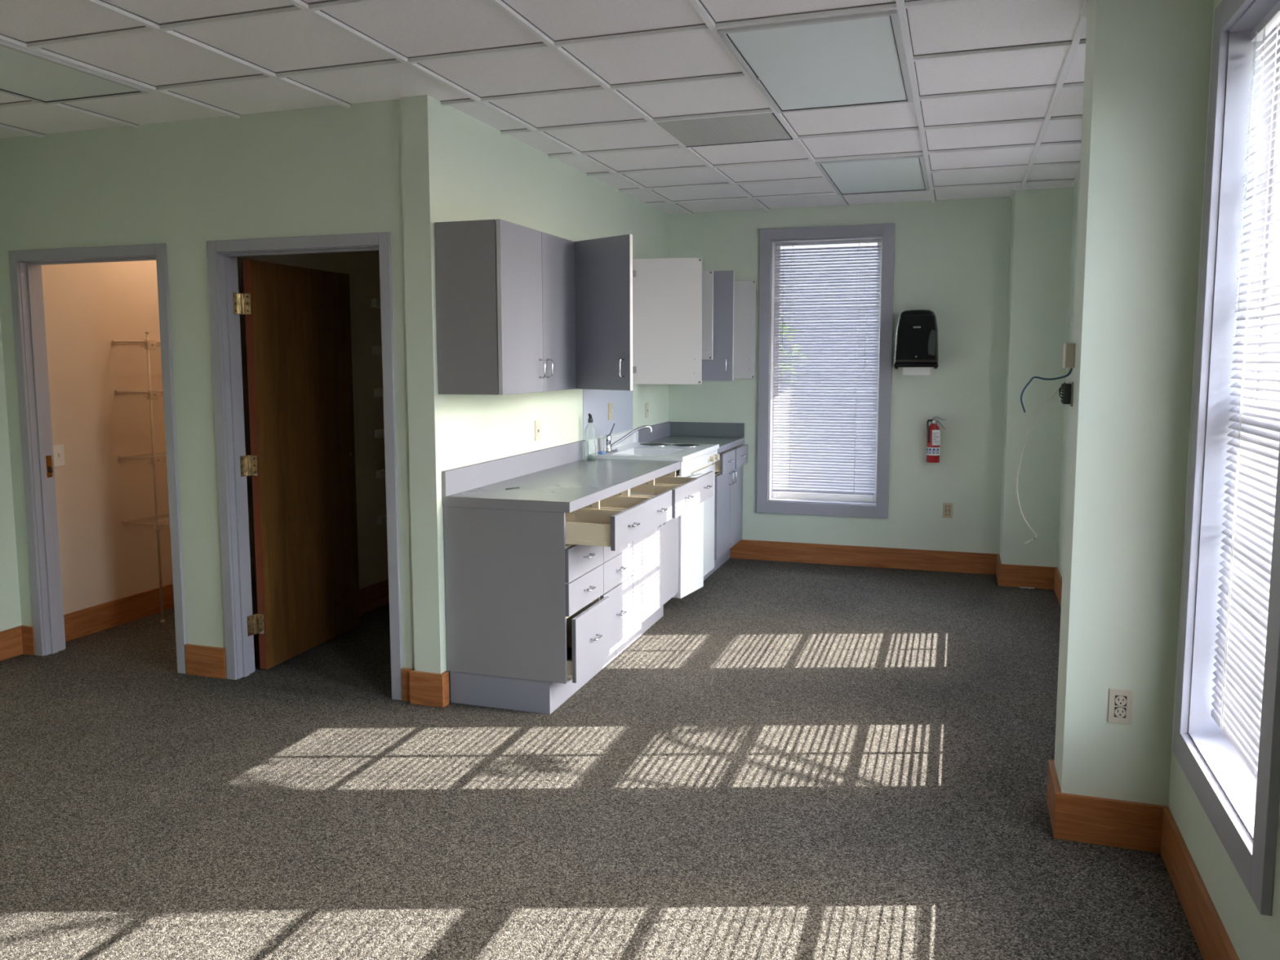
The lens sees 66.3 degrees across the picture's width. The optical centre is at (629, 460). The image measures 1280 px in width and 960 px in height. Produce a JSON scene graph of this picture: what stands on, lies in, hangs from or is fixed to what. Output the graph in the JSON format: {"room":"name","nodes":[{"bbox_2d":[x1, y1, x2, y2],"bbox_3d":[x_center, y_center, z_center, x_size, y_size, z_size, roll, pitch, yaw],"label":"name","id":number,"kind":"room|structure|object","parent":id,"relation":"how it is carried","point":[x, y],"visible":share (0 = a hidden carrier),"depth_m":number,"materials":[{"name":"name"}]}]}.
{"room":"office break room","nodes":[
{"label":"office break room","id":0,"kind":"room"},
{"bbox_2d":[0,260,173,631],"bbox_3d":[-4.370,-0.065,2.453,0.145,2.871,11.200,2,6,18],"label":"wall","id":1,"kind":"structure","parent":0,"point":[88,306],"depth_m":5.85,"materials":[{"name":"paint"}]},
{"bbox_2d":[0,625,23,661],"bbox_3d":[-4.721,1.414,1.361,0.019,0.157,8.624,2,6,18],"label":"baseboard","id":2,"kind":"structure","parent":1,"relation":"attached to","point":[11,639],"depth_m":5.34,"materials":[{"name":"brown wood"}]},
{"bbox_2d":[53,444,64,466],"bbox_3d":[-3.244,-0.030,5.577,0.016,0.122,0.075,2,6,18],"label":"switch","id":3,"kind":"object","parent":1,"relation":"attached to","point":[58,450],"visible":0.8,"depth_m":5.58,"materials":[{"name":"white plastic"}]},
{"bbox_2d":[111,339,160,349],"bbox_3d":[-2.877,-0.737,6.265,0.233,0.057,0.828,2,6,18],"label":"wire shelf","id":4,"kind":"object","parent":1,"relation":"attached to","point":[148,344],"visible":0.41,"depth_m":5.90,"materials":[{"name":"beige metal"}]},
{"bbox_2d":[115,389,163,399],"bbox_3d":[-2.876,-0.439,6.296,0.233,0.057,0.828,2,6,18],"label":"wire shelf","id":5,"kind":"object","parent":1,"relation":"attached to","point":[153,393],"visible":0.46,"depth_m":5.93,"materials":[{"name":"beige metal"}]},
{"bbox_2d":[118,451,166,465],"bbox_3d":[-2.875,-0.041,6.338,0.233,0.057,0.828,2,6,18],"label":"wire shelf","id":6,"kind":"object","parent":1,"relation":"attached to","point":[155,460],"visible":0.43,"depth_m":5.99,"materials":[{"name":"beige metal"}]},
{"bbox_2d":[122,513,169,530],"bbox_3d":[-2.874,0.359,6.380,0.233,0.057,0.828,2,6,18],"label":"wire shelf","id":7,"kind":"object","parent":1,"relation":"attached to","point":[160,524],"visible":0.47,"depth_m":6.04,"materials":[{"name":"beige metal"}]},
{"bbox_2d":[0,98,414,670],"bbox_3d":[-2.190,-0.331,4.959,2.537,2.871,0.115,2,6,18],"label":"wall","id":8,"kind":"structure","parent":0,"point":[184,185],"depth_m":4.83,"materials":[{"name":"green paint"}]},
{"bbox_2d":[8,243,186,673],"bbox_3d":[-2.757,-0.009,5.184,1.028,2.187,0.149,2,6,18],"label":"door frame","id":9,"kind":"structure","parent":8,"relation":"attached to","point":[24,265],"depth_m":5.24,"materials":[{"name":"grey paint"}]},
{"bbox_2d":[21,625,413,701],"bbox_3d":[-2.184,1.026,5.028,2.449,0.157,0.019,2,6,18],"label":"baseboard","id":10,"kind":"structure","parent":8,"relation":"attached to","point":[200,660],"depth_m":5.01,"materials":[{"name":"brown wood"}]},
{"bbox_2d":[206,231,402,700],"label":"door","id":11,"kind":"structure","parent":8,"relation":"attached to","point":[300,463],"depth_m":5.11,"materials":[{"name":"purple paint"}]},
{"bbox_2d":[237,250,388,626],"bbox_3d":[-1.755,-0.399,6.171,0.100,2.751,2.461,2,6,18],"label":"wall","id":12,"kind":"structure","parent":0,"point":[362,268],"depth_m":6.23,"materials":[{"name":"paint"}]},
{"bbox_2d":[63,578,389,659],"bbox_3d":[-1.741,0.892,6.302,2.462,0.157,2.461,2,6,18],"label":"baseboard","id":13,"kind":"structure","parent":12,"relation":"attached to","point":[89,620],"depth_m":6.06,"materials":[{"name":"brown wood"}]},
{"bbox_2d":[370,298,380,307],"bbox_3d":[-1.604,-1.013,6.311,0.060,0.052,0.122,2,6,18],"label":"shelf bracket","id":14,"kind":"object","parent":12,"relation":"attached to","point":[375,303],"visible":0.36,"depth_m":6.26,"materials":[{"name":"white plastic"}]},
{"bbox_2d":[372,346,382,354],"bbox_3d":[-1.603,-0.715,6.342,0.060,0.052,0.122,2,6,18],"label":"shelf bracket","id":15,"kind":"object","parent":12,"relation":"attached to","point":[375,349],"visible":0.44,"depth_m":6.29,"materials":[{"name":"white plastic"}]},
{"bbox_2d":[373,388,382,396],"bbox_3d":[-1.603,-0.444,6.370,0.060,0.052,0.122,2,6,18],"label":"shelf bracket","id":16,"kind":"object","parent":12,"relation":"attached to","point":[377,392],"visible":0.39,"depth_m":6.32,"materials":[{"name":"white plastic"}]},
{"bbox_2d":[374,429,384,438],"bbox_3d":[-1.602,-0.178,6.398,0.060,0.052,0.122,2,6,18],"label":"shelf bracket","id":17,"kind":"object","parent":12,"relation":"attached to","point":[380,433],"visible":0.52,"depth_m":6.35,"materials":[{"name":"white plastic"}]},
{"bbox_2d":[375,468,385,478],"bbox_3d":[-1.601,0.085,6.426,0.060,0.052,0.122,2,6,18],"label":"shelf bracket","id":18,"kind":"object","parent":12,"relation":"attached to","point":[380,473],"visible":0.44,"depth_m":6.38,"materials":[{"name":"white plastic"}]},
{"bbox_2d":[377,514,386,524],"bbox_3d":[-1.601,0.385,6.457,0.060,0.052,0.122,2,6,18],"label":"shelf bracket","id":19,"kind":"object","parent":12,"relation":"attached to","point":[382,519],"visible":0.52,"depth_m":6.41,"materials":[{"name":"white plastic"}]},
{"bbox_2d":[400,94,668,700],"bbox_3d":[-0.347,-0.470,6.240,0.138,2.871,3.779,2,6,18],"label":"wall","id":20,"kind":"structure","parent":0,"point":[456,166],"depth_m":4.65,"materials":[{"name":"green paint"}]},
{"bbox_2d":[408,670,449,707],"bbox_3d":[-0.940,1.066,4.611,0.176,0.157,0.064,2,6,18],"label":"baseboard","id":21,"kind":"structure","parent":20,"relation":"attached to","point":[428,689],"depth_m":4.58,"materials":[{"name":"brown wood"}]},
{"bbox_2d":[434,218,575,395],"bbox_3d":[-0.559,-0.724,4.796,0.355,0.767,0.908,2,6,18],"label":"upper cabinet","id":22,"kind":"object","parent":20,"relation":"attached to","point":[505,299],"visible":1,"depth_m":4.42,"materials":[{"name":"grey laminate"}]},
{"bbox_2d":[441,440,586,505],"bbox_3d":[-0.566,0.038,5.380,0.020,0.161,1.819,2,6,18],"label":"backsplash","id":23,"kind":"structure","parent":20,"relation":"attached to","point":[457,480],"depth_m":5.15,"materials":[{"name":"grey"}]},
{"bbox_2d":[534,419,540,440],"bbox_3d":[-0.516,-0.172,5.529,0.010,0.114,0.070,2,6,18],"label":"wall outlet","id":24,"kind":"object","parent":20,"relation":"attached to","point":[537,423],"visible":1,"depth_m":5.52,"materials":[{"name":"beige plastic"}]},
{"bbox_2d":[537,424,539,436],"bbox_3d":[-0.514,-0.171,5.529,0.002,0.068,0.033,2,6,18],"label":"socket","id":25,"kind":"object","parent":24,"relation":"attached to","point":[538,425],"depth_m":5.53,"materials":[{"name":"beige plastic"}]},
{"bbox_2d":[582,389,632,439],"bbox_3d":[-0.134,-0.428,6.657,0.004,0.499,0.997,2,6,18],"label":"panel","id":26,"kind":"object","parent":20,"relation":"attached to","point":[595,402],"visible":0.51,"depth_m":6.58,"materials":[{"name":"grey laminate"}]},
{"bbox_2d":[608,402,612,420],"bbox_3d":[-0.126,-0.336,6.660,0.016,0.114,0.070,2,6,18],"label":"wall switch","id":27,"kind":"object","parent":26,"relation":"attached to","point":[610,405],"visible":1,"depth_m":6.65,"materials":[{"name":"beige plastic"}]},
{"bbox_2d":[574,234,702,391],"bbox_3d":[-0.100,-0.803,5.547,0.745,0.767,1.274,2,6,18],"label":"upper cabinet","id":28,"kind":"object","parent":20,"relation":"attached to","point":[638,321],"visible":0.83,"depth_m":5.18,"materials":[{"name":"grey laminate"}]},
{"bbox_2d":[644,402,648,417],"bbox_3d":[0.136,-0.384,7.461,0.010,0.114,0.070,2,6,18],"label":"wall outlet","id":29,"kind":"object","parent":20,"relation":"attached to","point":[646,405],"visible":1,"depth_m":7.45,"materials":[{"name":"beige plastic"}]},
{"bbox_2d":[638,421,744,442],"bbox_3d":[0.478,-0.187,7.518,0.632,0.161,0.896,2,6,18],"label":"backsplash","id":30,"kind":"structure","parent":20,"relation":"attached to","point":[664,429],"depth_m":7.89,"materials":[{"name":"grey laminate"}]},
{"bbox_2d":[702,270,713,359],"bbox_3d":[0.157,-0.981,6.526,0.601,0.617,1.020,2,6,18],"label":"upper cabinet","id":31,"kind":"object","parent":20,"relation":"attached to","point":[707,276],"visible":0.16,"depth_m":6.86,"materials":[{"name":"grey laminate"}]},
{"bbox_2d":[702,270,755,381],"bbox_3d":[0.521,-0.999,7.405,0.735,0.767,0.972,2,6,18],"label":"upper cabinet","id":32,"kind":"object","parent":20,"relation":"attached to","point":[734,301],"visible":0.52,"depth_m":6.94,"materials":[{"name":"grey laminate"}]},
{"bbox_2d":[0,0,1086,213],"bbox_3d":[-1.665,-1.405,2.000,5.988,0.084,12.529,2,6,18],"label":"ceiling","id":33,"kind":"structure","parent":0,"point":[411,28],"depth_m":4.00,"materials":[{"name":"tile"}]},
{"bbox_2d":[0,40,151,104],"bbox_3d":[-2.499,-1.521,3.696,0.584,0.026,1.193,2,6,18],"label":"recessed light","id":34,"kind":"object","parent":33,"relation":"in","point":[24,73],"visible":0.94,"depth_m":4.00,"materials":[{"name":"grey plastic"}]},
{"bbox_2d":[0,0,1086,213],"bbox_3d":[-1.503,-1.360,1.976,5.563,0.003,12.379,2,6,18],"label":"trim","id":35,"kind":"structure","parent":33,"relation":"attached to","point":[503,1],"depth_m":4.05,"materials":[{"name":"white metal"}]},
{"bbox_2d":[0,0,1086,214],"bbox_3d":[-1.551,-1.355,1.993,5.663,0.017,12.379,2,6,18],"label":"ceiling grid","id":36,"kind":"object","parent":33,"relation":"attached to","point":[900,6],"depth_m":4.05,"materials":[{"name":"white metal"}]},
{"bbox_2d":[655,112,793,146],"bbox_3d":[0.488,-1.664,4.937,0.580,0.013,0.586,2,6,18],"label":"ceiling vent","id":37,"kind":"object","parent":33,"relation":"in","point":[761,127],"visible":0.88,"depth_m":4.91,"materials":[{"name":"grey metal"}]},
{"bbox_2d":[717,9,913,113],"bbox_3d":[0.782,-1.548,3.880,0.604,0.026,1.193,2,6,18],"label":"recessed light","id":38,"kind":"object","parent":33,"relation":"in","point":[856,60],"visible":0.96,"depth_m":3.75,"materials":[{"name":"grey plastic"}]},
{"bbox_2d":[815,154,929,195],"bbox_3d":[1.557,-1.790,6.179,0.604,0.026,1.193,2,6,18],"label":"recessed light","id":39,"kind":"object","parent":33,"relation":"in","point":[898,174],"visible":0.99,"depth_m":6.08,"materials":[{"name":"grey plastic"}]},
{"bbox_2d":[0,557,1203,959],"bbox_3d":[-1.705,1.438,2.391,6.638,0.120,12.879,2,6,18],"label":"floor","id":40,"kind":"structure","parent":0,"point":[793,761],"depth_m":3.58,"materials":[{"name":"grey carpet"}]},
{"bbox_2d":[145,331,164,622],"bbox_3d":[-2.894,0.110,5.983,0.024,1.784,0.023,2,6,18],"label":"post","id":41,"kind":"object","parent":40,"relation":"on","point":[162,620],"visible":1,"depth_m":5.98,"materials":[{"name":"white metal"}]},
{"bbox_2d":[443,488,671,714],"bbox_3d":[-0.300,0.645,4.877,0.873,0.937,0.913,2,6,18],"label":"base cabinet","id":42,"kind":"object","parent":40,"relation":"on","point":[538,603],"visible":0.94,"depth_m":4.51,"materials":[{"name":"grey laminate"}]},
{"bbox_2d":[441,440,679,512],"bbox_3d":[-0.275,0.049,5.283,0.634,0.164,1.819,2,6,18],"label":"countertop","id":43,"kind":"structure","parent":42,"relation":"on","point":[560,478],"depth_m":4.99,"materials":[{"name":"grey laminate"}]},
{"bbox_2d":[586,413,595,459],"bbox_3d":[-0.243,-0.153,6.143,0.072,0.290,0.072,2,6,18],"label":"spray bottle","id":44,"kind":"object","parent":43,"relation":"on","point":[590,419],"visible":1,"depth_m":6.13,"materials":[{"name":"clear plastic"}]},
{"bbox_2d":[587,423,719,598],"bbox_3d":[0.206,0.333,6.628,0.670,1.192,0.966,2,6,18],"label":"sink cabinet","id":45,"kind":"object","parent":40,"relation":"on","point":[696,525],"visible":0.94,"depth_m":6.38,"materials":[{"name":"white laminate"}]},
{"bbox_2d":[597,451,604,454],"bbox_3d":[-0.178,-0.052,6.259,0.035,0.018,0.050,2,6,18],"label":"sponge","id":46,"kind":"object","parent":45,"relation":"on","point":[598,452],"visible":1,"depth_m":6.24,"materials":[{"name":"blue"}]},
{"bbox_2d":[601,423,652,453],"bbox_3d":[-0.027,-0.146,6.369,0.283,0.184,0.291,2,6,18],"label":"faucet","id":47,"kind":"object","parent":45,"relation":"on","point":[607,449],"depth_m":6.39,"materials":[{"name":"silver metal"}]},
{"bbox_2d":[614,448,681,471],"bbox_3d":[0.130,0.012,6.438,0.360,0.142,0.430,2,6,18],"label":"sink basin","id":48,"kind":"object","parent":45,"relation":"in","point":[644,451],"depth_m":6.63,"materials":[{"name":"white ceramic"}]},
{"bbox_2d":[672,470,703,598],"bbox_3d":[0.117,0.456,6.362,0.662,0.767,0.370,2,6,18],"label":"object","id":49,"kind":"object","parent":45,"relation":"in","point":[691,523],"depth_m":6.25,"materials":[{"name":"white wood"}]},
{"bbox_2d":[615,471,713,657],"bbox_3d":[-0.007,0.554,5.735,0.881,0.937,0.910,2,6,18],"label":"base cabinet","id":50,"kind":"object","parent":40,"relation":"on","point":[655,575],"visible":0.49,"depth_m":5.64,"materials":[{"name":"grey laminate"}]},
{"bbox_2d":[703,444,747,580],"bbox_3d":[0.512,0.363,7.563,0.697,0.936,0.891,2,6,18],"label":"base cabinet","id":51,"kind":"object","parent":40,"relation":"on","point":[728,495],"visible":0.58,"depth_m":7.39,"materials":[{"name":"grey laminate"}]},
{"bbox_2d":[638,421,744,453],"bbox_3d":[0.478,-0.186,7.518,0.634,0.164,0.896,2,6,18],"label":"countertop","id":52,"kind":"structure","parent":51,"relation":"on","point":[728,436],"depth_m":7.84,"materials":[{"name":"grey laminate"}]},
{"bbox_2d":[668,196,1013,557],"bbox_3d":[0.461,-0.667,8.110,5.676,2.871,0.300,2,6,18],"label":"wall","id":53,"kind":"structure","parent":0,"point":[953,256],"depth_m":7.37,"materials":[{"name":"green paint"}]},
{"bbox_2d":[756,222,895,518],"bbox_3d":[1.550,-0.694,7.728,1.017,2.225,0.322,2,6,18],"label":"window","id":54,"kind":"structure","parent":53,"relation":"in","point":[768,500],"depth_m":7.63,"materials":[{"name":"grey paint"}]},
{"bbox_2d":[772,239,880,495],"bbox_3d":[1.525,-0.717,7.646,0.805,1.958,0.042,2,6,18],"label":"window blind","id":55,"kind":"object","parent":54,"relation":"attached to","point":[819,477],"visible":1,"depth_m":7.65,"materials":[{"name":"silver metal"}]},
{"bbox_2d":[730,539,996,574],"bbox_3d":[1.790,0.743,7.641,2.043,0.157,0.019,2,6,18],"label":"baseboard","id":56,"kind":"structure","parent":53,"relation":"attached to","point":[806,553],"depth_m":7.61,"materials":[{"name":"brown wood"}]},
{"bbox_2d":[893,309,938,368],"bbox_3d":[2.126,-0.897,7.246,0.312,0.431,0.222,2,6,18],"label":"paper towel dispenser","id":57,"kind":"object","parent":53,"relation":"attached to","point":[917,342],"visible":1,"depth_m":7.15,"materials":[{"name":"black plastic"}]},
{"bbox_2d":[902,367,930,375],"bbox_3d":[2.114,-0.660,7.221,0.197,0.063,0.001,2,6,18],"label":"paper towel","id":58,"kind":"object","parent":57,"relation":"hanging from","point":[906,371],"visible":1,"depth_m":7.22,"materials":[{"name":"white paper"}]},
{"bbox_2d":[926,416,946,462],"bbox_3d":[2.278,-0.160,7.307,0.129,0.344,0.129,-4,7,-36],"label":"fire extinguisher","id":59,"kind":"object","parent":53,"relation":"attached to","point":[933,440],"visible":1,"depth_m":7.28,"materials":[{"name":"red metal"}]},
{"bbox_2d":[942,502,952,518],"bbox_3d":[2.402,0.375,7.401,0.070,0.114,0.009,2,6,18],"label":"wall outlet","id":60,"kind":"object","parent":53,"relation":"attached to","point":[947,507],"visible":1,"depth_m":7.40,"materials":[{"name":"beige plastic"}]},
{"bbox_2d":[945,511,950,515],"bbox_3d":[2.401,0.395,7.401,0.035,0.034,0.003,2,6,18],"label":"socket","id":61,"kind":"object","parent":60,"relation":"attached to","point":[947,513],"depth_m":7.40,"materials":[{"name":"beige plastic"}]},
{"bbox_2d":[945,505,950,510],"bbox_3d":[2.401,0.356,7.397,0.035,0.034,0.003,2,6,18],"label":"socket","id":62,"kind":"object","parent":60,"relation":"attached to","point":[947,507],"depth_m":7.40,"materials":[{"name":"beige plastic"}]},
{"bbox_2d":[999,187,1073,567],"bbox_3d":[2.873,-0.542,6.954,0.365,2.851,0.371,2,6,18],"label":"wall column","id":63,"kind":"structure","parent":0,"point":[1042,221],"depth_m":6.78,"materials":[{"name":"green paint"}]},
{"bbox_2d":[995,554,1054,589],"bbox_3d":[2.861,0.799,7.079,0.384,0.157,0.371,2,6,18],"label":"baseboard","id":64,"kind":"structure","parent":63,"relation":"attached to","point":[1007,575],"depth_m":6.91,"materials":[{"name":"brown wood"}]},
{"bbox_2d":[1053,0,1213,806],"bbox_3d":[1.646,-0.153,3.246,0.321,2.851,0.264,2,6,18],"label":"wall column","id":65,"kind":"structure","parent":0,"point":[1148,62],"depth_m":3.12,"materials":[{"name":"green paint"}]},
{"bbox_2d":[1020,368,1072,412],"bbox_3d":[1.442,-0.260,3.389,0.167,0.189,0.009,2,6,18],"label":"cable","id":66,"kind":"object","parent":65,"relation":"attached to","point":[1071,369],"visible":0.91,"depth_m":3.40,"materials":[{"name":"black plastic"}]},
{"bbox_2d":[1058,381,1073,406],"bbox_3d":[1.500,-0.231,3.372,0.043,0.084,0.080,2,6,18],"label":"switch box","id":67,"kind":"object","parent":65,"relation":"attached to","point":[1067,389],"visible":1,"depth_m":3.35,"materials":[{"name":"black plastic"}]},
{"bbox_2d":[1016,381,1064,544],"bbox_3d":[1.427,0.011,3.417,0.141,0.572,0.018,2,6,18],"label":"wire","id":68,"kind":"object","parent":67,"relation":"hanging from","point":[1060,386],"visible":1,"depth_m":3.44,"materials":[{"name":"white"}]},
{"bbox_2d":[1062,342,1075,374],"bbox_3d":[1.504,-0.345,3.358,0.030,0.113,0.075,2,6,18],"label":"thermostat box","id":69,"kind":"object","parent":65,"relation":"attached to","point":[1068,356],"visible":1,"depth_m":3.32,"materials":[{"name":"beige plastic"}]},
{"bbox_2d":[1046,759,1168,853],"bbox_3d":[1.640,1.187,3.388,0.340,0.157,0.302,2,6,18],"label":"baseboard","id":70,"kind":"structure","parent":65,"relation":"attached to","point":[1115,823],"depth_m":3.25,"materials":[{"name":"brown wood"}]},
{"bbox_2d":[1107,688,1133,724],"bbox_3d":[1.609,0.805,3.214,0.070,0.114,0.009,2,6,18],"label":"wall outlet","id":71,"kind":"object","parent":65,"relation":"attached to","point":[1120,701],"visible":1,"depth_m":3.21,"materials":[{"name":"beige plastic"}]},
{"bbox_2d":[1114,706,1126,718],"bbox_3d":[1.608,0.825,3.213,0.035,0.034,0.003,2,6,18],"label":"socket","id":72,"kind":"object","parent":71,"relation":"attached to","point":[1119,712],"depth_m":3.21,"materials":[{"name":"beige plastic"}]},
{"bbox_2d":[1114,695,1127,706],"bbox_3d":[1.608,0.786,3.209,0.035,0.034,0.003,2,6,18],"label":"socket","id":73,"kind":"object","parent":71,"relation":"attached to","point":[1119,700],"depth_m":3.21,"materials":[{"name":"beige plastic"}]},
{"bbox_2d":[1057,0,1279,959],"bbox_3d":[1.327,0.038,1.328,0.300,2.871,12.679,2,6,18],"label":"wall","id":74,"kind":"structure","parent":0,"point":[1253,935],"depth_m":2.73,"materials":[{"name":"green paint"}]},
{"bbox_2d":[1009,0,1093,199],"bbox_3d":[0.951,-1.274,1.158,0.385,0.017,12.379,2,6,18],"label":"trim","id":75,"kind":"structure","parent":74,"relation":"attached to","point":[1086,5],"depth_m":6.55,"materials":[{"name":"white metal"}]},
{"bbox_2d":[1053,567,1239,959],"bbox_3d":[1.070,1.417,1.194,0.019,0.157,11.989,2,6,18],"label":"baseboard","id":76,"kind":"structure","parent":74,"relation":"attached to","point":[1212,940],"depth_m":2.79,"materials":[{"name":"brown wood"}]},
{"bbox_2d":[1172,0,1279,915],"bbox_3d":[1.697,-0.145,2.452,0.322,2.225,0.952,2,6,18],"label":"window","id":77,"kind":"structure","parent":74,"relation":"in","point":[1242,810],"depth_m":2.79,"materials":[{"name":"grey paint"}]},
{"bbox_2d":[1210,0,1279,780],"bbox_3d":[1.619,-0.179,2.476,0.042,1.958,0.736,2,6,18],"label":"window blind","id":78,"kind":"object","parent":77,"relation":"attached to","point":[1240,658],"visible":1,"depth_m":2.62,"materials":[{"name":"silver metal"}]},
{"label":"outside","id":79,"kind":"structure","parent":0,"visible":0},
{"bbox_3d":[10.193,1.255,6.167,100.000,0.100,110.000,2,6,18],"label":"ground","id":80,"kind":"structure","parent":79,"visible":0},
{"bbox_2d":[778,315,802,488],"bbox_3d":[0.847,-0.655,11.701,2.338,2.750,2.233,2,6,18],"label":"leafy tree","id":81,"kind":"object","parent":80,"relation":"on","point":[780,315],"visible":0.02,"depth_m":11.96,"materials":[{"name":"green plant"}]},
{"bbox_2d":[778,243,877,491],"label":"window","id":82,"kind":"structure","parent":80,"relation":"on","point":[868,244],"depth_m":13.65,"materials":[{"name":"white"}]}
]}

